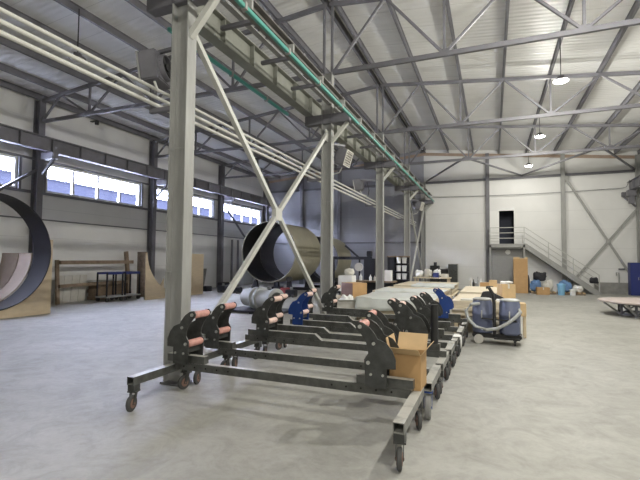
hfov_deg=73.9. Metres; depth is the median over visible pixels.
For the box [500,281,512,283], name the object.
bag
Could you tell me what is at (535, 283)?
plastic bag
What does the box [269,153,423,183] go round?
trim
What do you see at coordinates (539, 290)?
cardboard box
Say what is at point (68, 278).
sheet
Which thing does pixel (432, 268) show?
cabinet
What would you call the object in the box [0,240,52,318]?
cradle
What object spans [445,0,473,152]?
purlin
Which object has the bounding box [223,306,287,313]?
pallet
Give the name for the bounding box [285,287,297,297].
block
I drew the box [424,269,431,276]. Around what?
bag
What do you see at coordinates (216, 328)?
cart
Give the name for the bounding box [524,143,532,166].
hanging lamp
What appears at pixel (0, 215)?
trim
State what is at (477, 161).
brace
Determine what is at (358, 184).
heater
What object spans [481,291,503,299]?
tool case
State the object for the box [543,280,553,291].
plastic bag
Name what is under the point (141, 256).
board
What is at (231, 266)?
post
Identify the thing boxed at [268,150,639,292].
wall
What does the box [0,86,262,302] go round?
wall
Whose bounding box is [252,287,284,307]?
pipe
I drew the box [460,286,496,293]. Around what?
board
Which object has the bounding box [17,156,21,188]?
trim
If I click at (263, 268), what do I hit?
shell
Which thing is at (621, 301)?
platform
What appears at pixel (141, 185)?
trim
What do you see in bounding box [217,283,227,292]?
block
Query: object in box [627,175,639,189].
girder
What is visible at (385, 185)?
wall rail
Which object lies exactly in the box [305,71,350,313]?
steel column
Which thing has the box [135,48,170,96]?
heater
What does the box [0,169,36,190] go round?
brace
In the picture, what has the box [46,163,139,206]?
window
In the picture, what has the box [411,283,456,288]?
plastic sheet
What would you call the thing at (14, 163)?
window
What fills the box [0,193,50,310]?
ring
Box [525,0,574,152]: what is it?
purlin
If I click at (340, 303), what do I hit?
cardboard box
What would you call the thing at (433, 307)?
tube
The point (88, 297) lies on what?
timber beam
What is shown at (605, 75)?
roof truss
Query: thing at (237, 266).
post
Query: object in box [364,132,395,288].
steel column
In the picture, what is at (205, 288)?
crate
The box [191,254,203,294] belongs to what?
plywood board
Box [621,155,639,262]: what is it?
wall column
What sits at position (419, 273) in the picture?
bag
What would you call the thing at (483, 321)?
vacuum
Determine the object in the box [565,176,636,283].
brace
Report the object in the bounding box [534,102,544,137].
hanging lamp
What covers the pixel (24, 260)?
shell
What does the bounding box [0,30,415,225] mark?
pipe
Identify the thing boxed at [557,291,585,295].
wooden pallet
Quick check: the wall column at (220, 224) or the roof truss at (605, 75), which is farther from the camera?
the wall column at (220, 224)
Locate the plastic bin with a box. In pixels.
[557,283,565,294]
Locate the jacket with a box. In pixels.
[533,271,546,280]
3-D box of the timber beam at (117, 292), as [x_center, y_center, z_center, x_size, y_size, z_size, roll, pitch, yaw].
[-9.487,2.397,19.147,0.500,0.150,1.760,-1,-3,22]
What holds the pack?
on the board at (456, 300)
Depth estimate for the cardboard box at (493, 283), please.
17.58 m
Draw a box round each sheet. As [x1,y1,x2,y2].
[53,275,64,303]
[62,275,71,302]
[70,275,79,301]
[77,275,86,300]
[203,268,206,285]
[355,292,437,310]
[375,287,446,293]
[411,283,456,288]
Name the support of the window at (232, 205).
in the wall at (71, 241)
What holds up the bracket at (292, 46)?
attached to the girder at (258, 10)
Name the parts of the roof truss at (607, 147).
web post, web post, web post, web post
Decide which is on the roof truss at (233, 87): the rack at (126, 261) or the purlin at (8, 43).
the purlin at (8, 43)
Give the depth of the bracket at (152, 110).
6.49 m
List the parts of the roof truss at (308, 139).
web post, web post, web post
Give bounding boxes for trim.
[0,150,263,210]
[0,185,255,225]
[0,215,243,238]
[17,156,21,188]
[43,162,46,191]
[140,184,142,206]
[212,200,214,218]
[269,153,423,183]
[424,153,634,158]
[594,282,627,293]
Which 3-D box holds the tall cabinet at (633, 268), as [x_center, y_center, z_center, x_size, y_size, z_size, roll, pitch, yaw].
[17.523,2.144,23.387,0.860,1.800,0.550,-1,-3,22]
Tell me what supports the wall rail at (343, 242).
attached to the wall at (455, 226)
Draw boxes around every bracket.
[149,88,169,113]
[157,47,170,54]
[242,0,253,12]
[285,44,294,54]
[307,168,320,181]
[315,76,323,84]
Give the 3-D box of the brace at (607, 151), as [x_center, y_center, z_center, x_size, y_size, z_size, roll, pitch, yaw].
[15.506,-4.204,22.043,6.666,0.080,0.080,3,-4,-43]
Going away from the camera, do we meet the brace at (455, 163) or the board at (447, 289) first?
the board at (447, 289)
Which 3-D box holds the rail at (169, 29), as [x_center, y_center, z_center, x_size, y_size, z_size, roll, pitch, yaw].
[-1.732,-3.516,9.414,0.084,0.115,4.600,-1,-3,22]
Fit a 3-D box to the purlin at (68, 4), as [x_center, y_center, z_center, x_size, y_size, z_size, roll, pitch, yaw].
[-5.524,-6.189,14.516,0.075,0.230,35.950,-1,-3,22]
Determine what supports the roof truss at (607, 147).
on the steel column at (407, 187)
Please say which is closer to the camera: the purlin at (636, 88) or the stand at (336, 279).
the purlin at (636, 88)
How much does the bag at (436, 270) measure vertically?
0.445 m
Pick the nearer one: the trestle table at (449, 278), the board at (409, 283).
the board at (409, 283)
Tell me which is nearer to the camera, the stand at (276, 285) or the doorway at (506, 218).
the stand at (276, 285)
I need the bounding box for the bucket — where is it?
[569,289,575,295]
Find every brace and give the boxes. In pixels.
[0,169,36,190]
[196,35,327,338]
[227,208,244,238]
[410,202,424,281]
[426,157,464,181]
[465,157,521,175]
[522,146,600,175]
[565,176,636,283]
[601,146,634,168]
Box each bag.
[339,294,352,299]
[345,268,354,275]
[415,270,423,276]
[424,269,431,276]
[433,269,440,276]
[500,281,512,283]
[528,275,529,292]
[530,280,541,290]
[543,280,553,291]
[559,280,571,291]
[572,285,582,292]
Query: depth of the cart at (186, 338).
4.84 m
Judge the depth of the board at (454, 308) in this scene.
10.50 m
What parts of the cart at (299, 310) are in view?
bracket plate, bracket plate, slide rail, bracket plate, bracket plate, slide rail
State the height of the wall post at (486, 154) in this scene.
8.709 m
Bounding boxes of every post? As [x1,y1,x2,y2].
[230,240,232,282]
[236,240,238,285]
[299,177,303,283]
[337,170,341,262]
[485,153,489,281]
[560,154,566,280]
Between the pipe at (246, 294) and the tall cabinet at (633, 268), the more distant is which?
the tall cabinet at (633, 268)
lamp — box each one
[68,9,85,62]
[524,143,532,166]
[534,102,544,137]
[553,39,568,83]
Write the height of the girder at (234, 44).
0.570 m
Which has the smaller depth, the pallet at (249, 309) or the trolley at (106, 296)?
the pallet at (249, 309)
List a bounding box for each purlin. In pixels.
[0,1,316,169]
[0,36,298,174]
[0,62,279,178]
[0,79,267,180]
[54,0,336,167]
[125,0,356,164]
[259,0,399,156]
[321,0,421,152]
[331,0,425,152]
[386,0,448,152]
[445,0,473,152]
[498,0,509,153]
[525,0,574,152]
[553,0,639,150]
[583,81,639,154]
[614,127,639,153]
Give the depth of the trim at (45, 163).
16.79 m
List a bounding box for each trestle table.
[336,295,361,320]
[362,312,394,319]
[413,277,451,281]
[451,312,498,332]
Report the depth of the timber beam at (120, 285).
18.62 m
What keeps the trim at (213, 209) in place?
attached to the wall at (71, 241)
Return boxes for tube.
[430,304,437,343]
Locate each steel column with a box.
[146,0,220,386]
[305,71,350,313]
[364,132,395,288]
[395,163,419,269]
[413,182,433,281]
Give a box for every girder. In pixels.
[0,123,270,206]
[197,5,415,199]
[229,0,431,198]
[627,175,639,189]
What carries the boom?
on the floor
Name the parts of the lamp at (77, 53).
rod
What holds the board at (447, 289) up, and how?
on the board
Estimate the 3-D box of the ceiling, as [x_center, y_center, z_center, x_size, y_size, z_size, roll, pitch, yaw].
[0.285,-6.447,12.175,25.030,1.403,36.750,-1,-3,22]
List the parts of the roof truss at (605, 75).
web post, web post, web post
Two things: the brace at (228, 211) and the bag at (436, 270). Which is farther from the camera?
the brace at (228, 211)
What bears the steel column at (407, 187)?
on the floor
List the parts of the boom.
boom post, boom arm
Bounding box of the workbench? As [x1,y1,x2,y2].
[356,280,396,292]
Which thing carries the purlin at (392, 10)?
on the roof truss at (585, 28)
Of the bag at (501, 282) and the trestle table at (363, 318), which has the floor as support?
the trestle table at (363, 318)
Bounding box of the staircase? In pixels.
[489,227,600,294]
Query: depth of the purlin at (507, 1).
14.61 m
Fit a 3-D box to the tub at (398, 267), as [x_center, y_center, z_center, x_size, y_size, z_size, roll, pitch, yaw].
[4.173,1.502,22.590,0.270,0.310,0.266,-1,-3,22]
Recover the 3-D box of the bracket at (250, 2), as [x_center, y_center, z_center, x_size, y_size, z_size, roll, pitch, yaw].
[-1.139,-3.693,6.699,0.180,0.170,0.050,-1,-3,22]
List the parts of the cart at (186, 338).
bracket plate, slide rail, bracket plate, bracket plate, bracket plate, slide rail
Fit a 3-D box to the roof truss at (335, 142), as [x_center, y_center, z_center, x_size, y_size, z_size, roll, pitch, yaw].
[-0.842,-5.073,25.443,11.972,2.116,0.100,-1,-3,22]
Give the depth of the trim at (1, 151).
19.20 m
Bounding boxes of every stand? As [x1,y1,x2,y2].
[252,277,292,287]
[272,275,310,289]
[312,278,337,287]
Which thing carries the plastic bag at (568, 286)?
on the wooden pallet at (566, 293)
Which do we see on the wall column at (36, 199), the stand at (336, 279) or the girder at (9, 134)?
the girder at (9, 134)
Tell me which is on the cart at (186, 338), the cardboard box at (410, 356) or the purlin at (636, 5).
the cardboard box at (410, 356)
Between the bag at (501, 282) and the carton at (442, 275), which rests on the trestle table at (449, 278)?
the carton at (442, 275)
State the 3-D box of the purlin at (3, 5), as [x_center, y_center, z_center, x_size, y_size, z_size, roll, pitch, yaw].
[-6.952,-6.019,15.086,0.075,0.230,35.950,-1,-3,22]
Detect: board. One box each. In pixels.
[136,252,146,296]
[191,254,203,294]
[372,286,450,293]
[394,281,458,286]
[450,307,498,311]
[452,294,498,304]
[452,310,498,314]
[454,304,498,308]
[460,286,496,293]
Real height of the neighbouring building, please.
11.450 m
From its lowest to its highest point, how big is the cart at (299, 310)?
1.125 m
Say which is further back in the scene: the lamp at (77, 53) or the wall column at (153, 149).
the wall column at (153, 149)
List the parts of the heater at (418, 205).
casing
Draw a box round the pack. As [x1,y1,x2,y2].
[460,298,472,300]
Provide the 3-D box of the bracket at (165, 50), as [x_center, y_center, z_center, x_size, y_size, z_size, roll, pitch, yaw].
[-2.344,-2.924,6.553,0.400,0.050,0.050,-1,-3,25]
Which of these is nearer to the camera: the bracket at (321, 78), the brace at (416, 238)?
the bracket at (321, 78)
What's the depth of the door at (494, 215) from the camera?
26.93 m
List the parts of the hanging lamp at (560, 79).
rod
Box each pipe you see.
[0,7,415,222]
[0,18,415,224]
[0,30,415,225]
[240,287,259,308]
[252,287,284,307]
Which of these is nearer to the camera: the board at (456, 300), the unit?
the board at (456, 300)
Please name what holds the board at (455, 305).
on the board at (454, 308)
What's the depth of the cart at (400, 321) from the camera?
7.77 m
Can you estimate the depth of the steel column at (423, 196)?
28.35 m
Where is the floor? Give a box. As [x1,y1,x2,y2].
[0,283,639,479]
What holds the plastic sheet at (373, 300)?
on the board
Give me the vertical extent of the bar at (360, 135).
0.070 m
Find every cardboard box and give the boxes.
[337,299,354,319]
[341,282,366,297]
[386,332,433,390]
[480,282,488,286]
[489,280,496,286]
[497,284,515,297]
[513,257,527,293]
[536,287,549,294]
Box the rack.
[387,256,409,283]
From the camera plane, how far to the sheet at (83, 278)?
17.79 m
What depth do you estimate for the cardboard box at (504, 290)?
11.37 m
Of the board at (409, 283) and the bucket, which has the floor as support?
the bucket
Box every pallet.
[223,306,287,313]
[530,290,555,294]
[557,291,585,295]
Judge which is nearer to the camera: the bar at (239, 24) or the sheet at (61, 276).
the bar at (239, 24)
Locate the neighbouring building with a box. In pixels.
[0,169,257,223]
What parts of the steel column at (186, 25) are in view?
plate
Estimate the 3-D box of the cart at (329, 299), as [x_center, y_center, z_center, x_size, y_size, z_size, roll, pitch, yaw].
[1.711,1.719,10.383,3.589,1.155,0.932,-1,-3,22]
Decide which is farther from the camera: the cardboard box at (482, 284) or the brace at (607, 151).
the brace at (607, 151)
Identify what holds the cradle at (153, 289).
on the floor
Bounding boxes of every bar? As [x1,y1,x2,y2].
[220,14,271,31]
[261,53,305,65]
[291,81,330,90]
[347,133,376,137]
[360,144,386,148]
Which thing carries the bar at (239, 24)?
attached to the girder at (258, 10)
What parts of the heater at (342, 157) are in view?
casing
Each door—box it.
[490,209,514,243]
[500,257,512,283]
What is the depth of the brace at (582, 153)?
22.78 m
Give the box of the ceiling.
[0,0,639,177]
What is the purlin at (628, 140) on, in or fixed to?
on the roof truss at (585, 28)
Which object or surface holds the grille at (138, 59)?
attached to the heater at (154, 68)
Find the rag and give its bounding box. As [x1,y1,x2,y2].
[452,334,461,347]
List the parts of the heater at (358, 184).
casing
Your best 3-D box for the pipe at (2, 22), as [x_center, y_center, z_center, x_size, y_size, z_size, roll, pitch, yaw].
[-0.088,-1.881,12.499,0.056,0.053,34.900,-1,-3,22]
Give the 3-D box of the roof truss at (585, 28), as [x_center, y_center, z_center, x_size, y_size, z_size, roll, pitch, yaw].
[5.817,-5.763,9.818,11.972,2.116,0.100,-1,-3,22]
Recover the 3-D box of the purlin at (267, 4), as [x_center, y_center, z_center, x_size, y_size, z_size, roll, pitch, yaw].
[-1.237,-6.699,12.805,0.075,0.230,35.950,-1,-3,22]
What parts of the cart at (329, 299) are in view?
bracket plate, bracket plate, slide rail, bracket plate, bracket plate, slide rail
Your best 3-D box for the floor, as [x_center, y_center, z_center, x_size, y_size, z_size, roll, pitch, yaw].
[0.213,2.451,11.752,24.830,0.200,36.550,-1,-3,22]
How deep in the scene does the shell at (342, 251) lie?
27.32 m
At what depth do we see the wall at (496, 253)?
26.56 m
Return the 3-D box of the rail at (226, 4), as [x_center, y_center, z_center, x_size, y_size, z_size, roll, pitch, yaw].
[1.599,-3.632,15.199,0.120,0.018,27.000,-1,-3,22]
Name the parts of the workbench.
panel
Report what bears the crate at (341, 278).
on the floor
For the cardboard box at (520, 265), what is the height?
2.060 m
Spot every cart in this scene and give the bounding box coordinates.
[125,309,423,470]
[193,302,440,419]
[232,295,449,393]
[262,293,455,375]
[283,291,459,363]
[305,288,464,352]
[321,285,467,340]
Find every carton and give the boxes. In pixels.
[384,270,391,280]
[441,274,448,277]
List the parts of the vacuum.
lid, lid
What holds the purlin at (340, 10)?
on the roof truss at (605, 75)
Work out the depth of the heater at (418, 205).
23.21 m
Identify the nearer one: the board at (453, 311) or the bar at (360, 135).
the board at (453, 311)
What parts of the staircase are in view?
support post, handrail, rail, rail, handrail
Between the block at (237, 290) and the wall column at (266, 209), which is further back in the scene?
the wall column at (266, 209)
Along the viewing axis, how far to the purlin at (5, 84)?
19.15 m
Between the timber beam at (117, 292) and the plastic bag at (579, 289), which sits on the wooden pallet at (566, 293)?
the plastic bag at (579, 289)
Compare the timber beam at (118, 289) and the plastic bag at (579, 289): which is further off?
the plastic bag at (579, 289)
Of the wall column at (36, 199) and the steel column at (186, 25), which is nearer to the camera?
the steel column at (186, 25)
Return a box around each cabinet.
[430,266,439,281]
[440,269,447,281]
[448,264,457,281]
[628,263,639,295]
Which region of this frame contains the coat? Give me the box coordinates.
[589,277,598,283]
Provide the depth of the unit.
23.36 m
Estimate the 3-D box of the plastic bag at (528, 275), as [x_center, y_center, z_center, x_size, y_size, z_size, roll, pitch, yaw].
[12.183,2.561,24.905,0.173,1.025,0.325,-1,-3,22]
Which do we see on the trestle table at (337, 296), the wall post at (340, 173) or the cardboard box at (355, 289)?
the cardboard box at (355, 289)
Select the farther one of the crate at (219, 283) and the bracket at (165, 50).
the crate at (219, 283)
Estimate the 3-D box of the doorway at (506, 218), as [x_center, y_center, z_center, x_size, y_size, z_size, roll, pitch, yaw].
[12.227,-0.847,27.710,2.460,2.700,1.700,-1,-3,22]
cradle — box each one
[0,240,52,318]
[144,252,164,299]
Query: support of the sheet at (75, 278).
on the floor
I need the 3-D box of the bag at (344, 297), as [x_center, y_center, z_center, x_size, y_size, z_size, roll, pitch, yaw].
[0.743,1.948,12.082,0.479,0.824,0.379,-1,-3,22]
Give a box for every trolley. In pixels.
[95,272,123,301]
[114,271,140,299]
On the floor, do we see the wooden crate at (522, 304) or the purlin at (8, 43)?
the wooden crate at (522, 304)
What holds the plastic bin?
on the floor
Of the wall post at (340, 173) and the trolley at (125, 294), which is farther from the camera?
the wall post at (340, 173)
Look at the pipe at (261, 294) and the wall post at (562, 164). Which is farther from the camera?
the wall post at (562, 164)
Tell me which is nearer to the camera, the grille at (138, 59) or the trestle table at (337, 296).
the grille at (138, 59)
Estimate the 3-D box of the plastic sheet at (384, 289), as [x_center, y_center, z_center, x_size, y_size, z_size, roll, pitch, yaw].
[3.103,1.707,14.288,2.225,0.110,1.416,-1,-3,22]
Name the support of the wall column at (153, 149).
on the floor
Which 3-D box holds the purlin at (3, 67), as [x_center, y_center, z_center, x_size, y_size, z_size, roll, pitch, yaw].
[-9.810,-5.680,16.227,0.075,0.230,35.950,-1,-3,22]
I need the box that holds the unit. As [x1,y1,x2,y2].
[626,189,636,203]
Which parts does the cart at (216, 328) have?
bracket plate, slide rail, bracket plate, bracket plate, bracket plate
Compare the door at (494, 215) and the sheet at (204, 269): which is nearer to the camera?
the sheet at (204, 269)
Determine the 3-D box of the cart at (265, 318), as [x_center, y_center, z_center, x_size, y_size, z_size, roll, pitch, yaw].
[0.258,1.525,6.764,3.405,1.175,0.982,-1,-3,22]
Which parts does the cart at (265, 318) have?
bracket plate, bracket plate, slide rail, bracket plate, bracket plate, slide rail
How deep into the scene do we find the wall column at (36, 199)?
16.39 m
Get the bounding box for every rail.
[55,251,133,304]
[167,27,288,115]
[220,0,421,192]
[234,0,434,201]
[270,182,421,192]
[275,242,420,243]
[426,169,634,183]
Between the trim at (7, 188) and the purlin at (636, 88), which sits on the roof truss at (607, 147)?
the purlin at (636, 88)
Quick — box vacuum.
[464,286,521,345]
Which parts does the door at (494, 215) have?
frame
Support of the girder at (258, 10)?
on the steel column at (379, 164)
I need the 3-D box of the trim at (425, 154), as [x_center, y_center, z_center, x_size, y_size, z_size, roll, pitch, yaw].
[12.705,-5.271,26.575,12.230,1.403,0.060,-1,-3,22]
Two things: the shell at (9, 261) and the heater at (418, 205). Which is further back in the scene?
the heater at (418, 205)
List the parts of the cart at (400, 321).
bracket plate, slide rail, bracket plate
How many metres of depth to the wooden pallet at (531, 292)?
23.88 m
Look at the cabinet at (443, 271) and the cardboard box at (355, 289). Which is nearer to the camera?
the cardboard box at (355, 289)
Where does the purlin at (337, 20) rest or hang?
on the roof truss at (308, 139)
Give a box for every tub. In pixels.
[396,265,400,270]
[396,273,400,278]
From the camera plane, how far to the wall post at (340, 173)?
30.81 m
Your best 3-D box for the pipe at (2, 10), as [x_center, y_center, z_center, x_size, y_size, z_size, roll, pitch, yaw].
[-0.087,-2.006,12.505,0.052,0.050,34.900,-1,-3,22]
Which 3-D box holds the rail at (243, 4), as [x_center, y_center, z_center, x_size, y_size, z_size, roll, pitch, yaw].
[2.488,-3.103,15.460,0.084,0.115,26.200,-1,-3,22]
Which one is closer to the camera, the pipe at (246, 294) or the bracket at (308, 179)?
the bracket at (308, 179)
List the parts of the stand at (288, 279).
arm, arm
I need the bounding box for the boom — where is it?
[333,245,375,293]
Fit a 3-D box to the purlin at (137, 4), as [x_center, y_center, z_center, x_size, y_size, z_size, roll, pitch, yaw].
[-4.095,-6.359,13.946,0.075,0.230,35.950,-1,-3,22]
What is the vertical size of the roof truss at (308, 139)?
2.116 m
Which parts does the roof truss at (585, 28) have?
web post, web post, web post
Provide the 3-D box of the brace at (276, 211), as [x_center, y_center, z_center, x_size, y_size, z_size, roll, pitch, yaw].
[-0.912,-0.590,9.041,0.100,5.222,5.940,-1,-3,22]
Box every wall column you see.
[27,99,58,275]
[147,140,167,277]
[216,165,234,286]
[262,181,271,282]
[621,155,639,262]
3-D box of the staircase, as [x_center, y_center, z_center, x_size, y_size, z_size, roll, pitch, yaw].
[13.198,1.165,25.335,5.760,3.870,1.020,-1,-3,22]
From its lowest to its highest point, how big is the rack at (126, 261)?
2.140 m
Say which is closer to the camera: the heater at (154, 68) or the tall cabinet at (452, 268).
the heater at (154, 68)
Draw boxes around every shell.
[0,253,18,289]
[0,253,31,300]
[242,221,319,282]
[310,236,350,282]
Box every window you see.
[0,153,16,187]
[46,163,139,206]
[157,188,212,217]
[224,203,259,224]
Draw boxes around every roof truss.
[39,2,327,122]
[153,84,379,157]
[221,127,405,178]
[329,0,639,74]
[381,70,639,133]
[407,124,639,164]
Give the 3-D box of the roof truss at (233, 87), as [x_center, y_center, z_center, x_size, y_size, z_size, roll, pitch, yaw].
[-5.343,-5.639,14.334,11.972,2.116,0.100,-1,-3,22]
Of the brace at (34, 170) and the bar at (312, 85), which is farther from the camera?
the brace at (34, 170)
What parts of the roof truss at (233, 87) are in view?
web post, web post, web post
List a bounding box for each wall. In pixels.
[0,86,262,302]
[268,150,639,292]
[492,249,521,283]
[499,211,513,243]
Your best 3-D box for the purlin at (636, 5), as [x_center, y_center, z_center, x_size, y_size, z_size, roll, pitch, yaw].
[7.489,-6.181,9.243,0.075,0.230,35.950,-1,-3,22]
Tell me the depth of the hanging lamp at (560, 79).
12.46 m
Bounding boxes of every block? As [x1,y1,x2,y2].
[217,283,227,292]
[233,286,242,293]
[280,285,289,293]
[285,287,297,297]
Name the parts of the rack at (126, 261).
post, rail, rail, post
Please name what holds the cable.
attached to the wall post at (562, 164)
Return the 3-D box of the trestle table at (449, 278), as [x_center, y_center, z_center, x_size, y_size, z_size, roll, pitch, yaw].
[5.750,2.386,21.744,1.800,0.970,1.000,-1,-3,22]
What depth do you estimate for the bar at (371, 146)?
16.14 m
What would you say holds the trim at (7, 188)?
attached to the wall at (71, 241)
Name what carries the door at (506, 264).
in the wall at (496, 253)
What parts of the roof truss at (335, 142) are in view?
web post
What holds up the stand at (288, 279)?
on the floor
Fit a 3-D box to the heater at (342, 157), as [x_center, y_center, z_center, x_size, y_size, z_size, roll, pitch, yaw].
[0.593,-2.319,12.540,0.674,0.700,0.482,-1,-3,25]
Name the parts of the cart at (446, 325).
bracket plate, slide rail, bracket plate, bracket plate, slide rail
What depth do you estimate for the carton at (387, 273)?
18.61 m
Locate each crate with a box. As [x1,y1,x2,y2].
[203,286,211,291]
[218,282,228,285]
[338,275,355,299]
[520,302,526,337]
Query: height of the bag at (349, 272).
0.258 m
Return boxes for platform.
[597,297,639,317]
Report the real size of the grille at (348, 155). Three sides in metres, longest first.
0.475 x 0.458 x 0.042 m
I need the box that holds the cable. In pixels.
[454,180,629,196]
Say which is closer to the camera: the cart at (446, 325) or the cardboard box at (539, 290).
the cart at (446, 325)
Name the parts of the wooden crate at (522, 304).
leg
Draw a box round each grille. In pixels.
[135,51,155,92]
[343,149,353,167]
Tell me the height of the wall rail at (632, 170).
0.140 m
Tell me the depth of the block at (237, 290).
22.30 m
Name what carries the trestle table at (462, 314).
on the floor
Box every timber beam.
[87,288,123,292]
[87,296,126,299]
[88,284,123,288]
[88,291,126,296]
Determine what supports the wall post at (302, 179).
on the floor
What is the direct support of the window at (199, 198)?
in the wall at (71, 241)
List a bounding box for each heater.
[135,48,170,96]
[334,148,353,174]
[353,178,368,195]
[411,201,424,214]
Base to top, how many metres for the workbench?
0.900 m
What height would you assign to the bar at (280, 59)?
0.070 m
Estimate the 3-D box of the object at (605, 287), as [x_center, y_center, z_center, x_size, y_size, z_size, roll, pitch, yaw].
[17.147,2.766,24.334,2.480,0.640,0.120,-1,-3,22]
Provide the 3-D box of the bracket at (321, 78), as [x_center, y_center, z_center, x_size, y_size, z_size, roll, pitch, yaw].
[-0.014,-3.551,9.476,0.180,0.170,0.050,-1,-3,22]

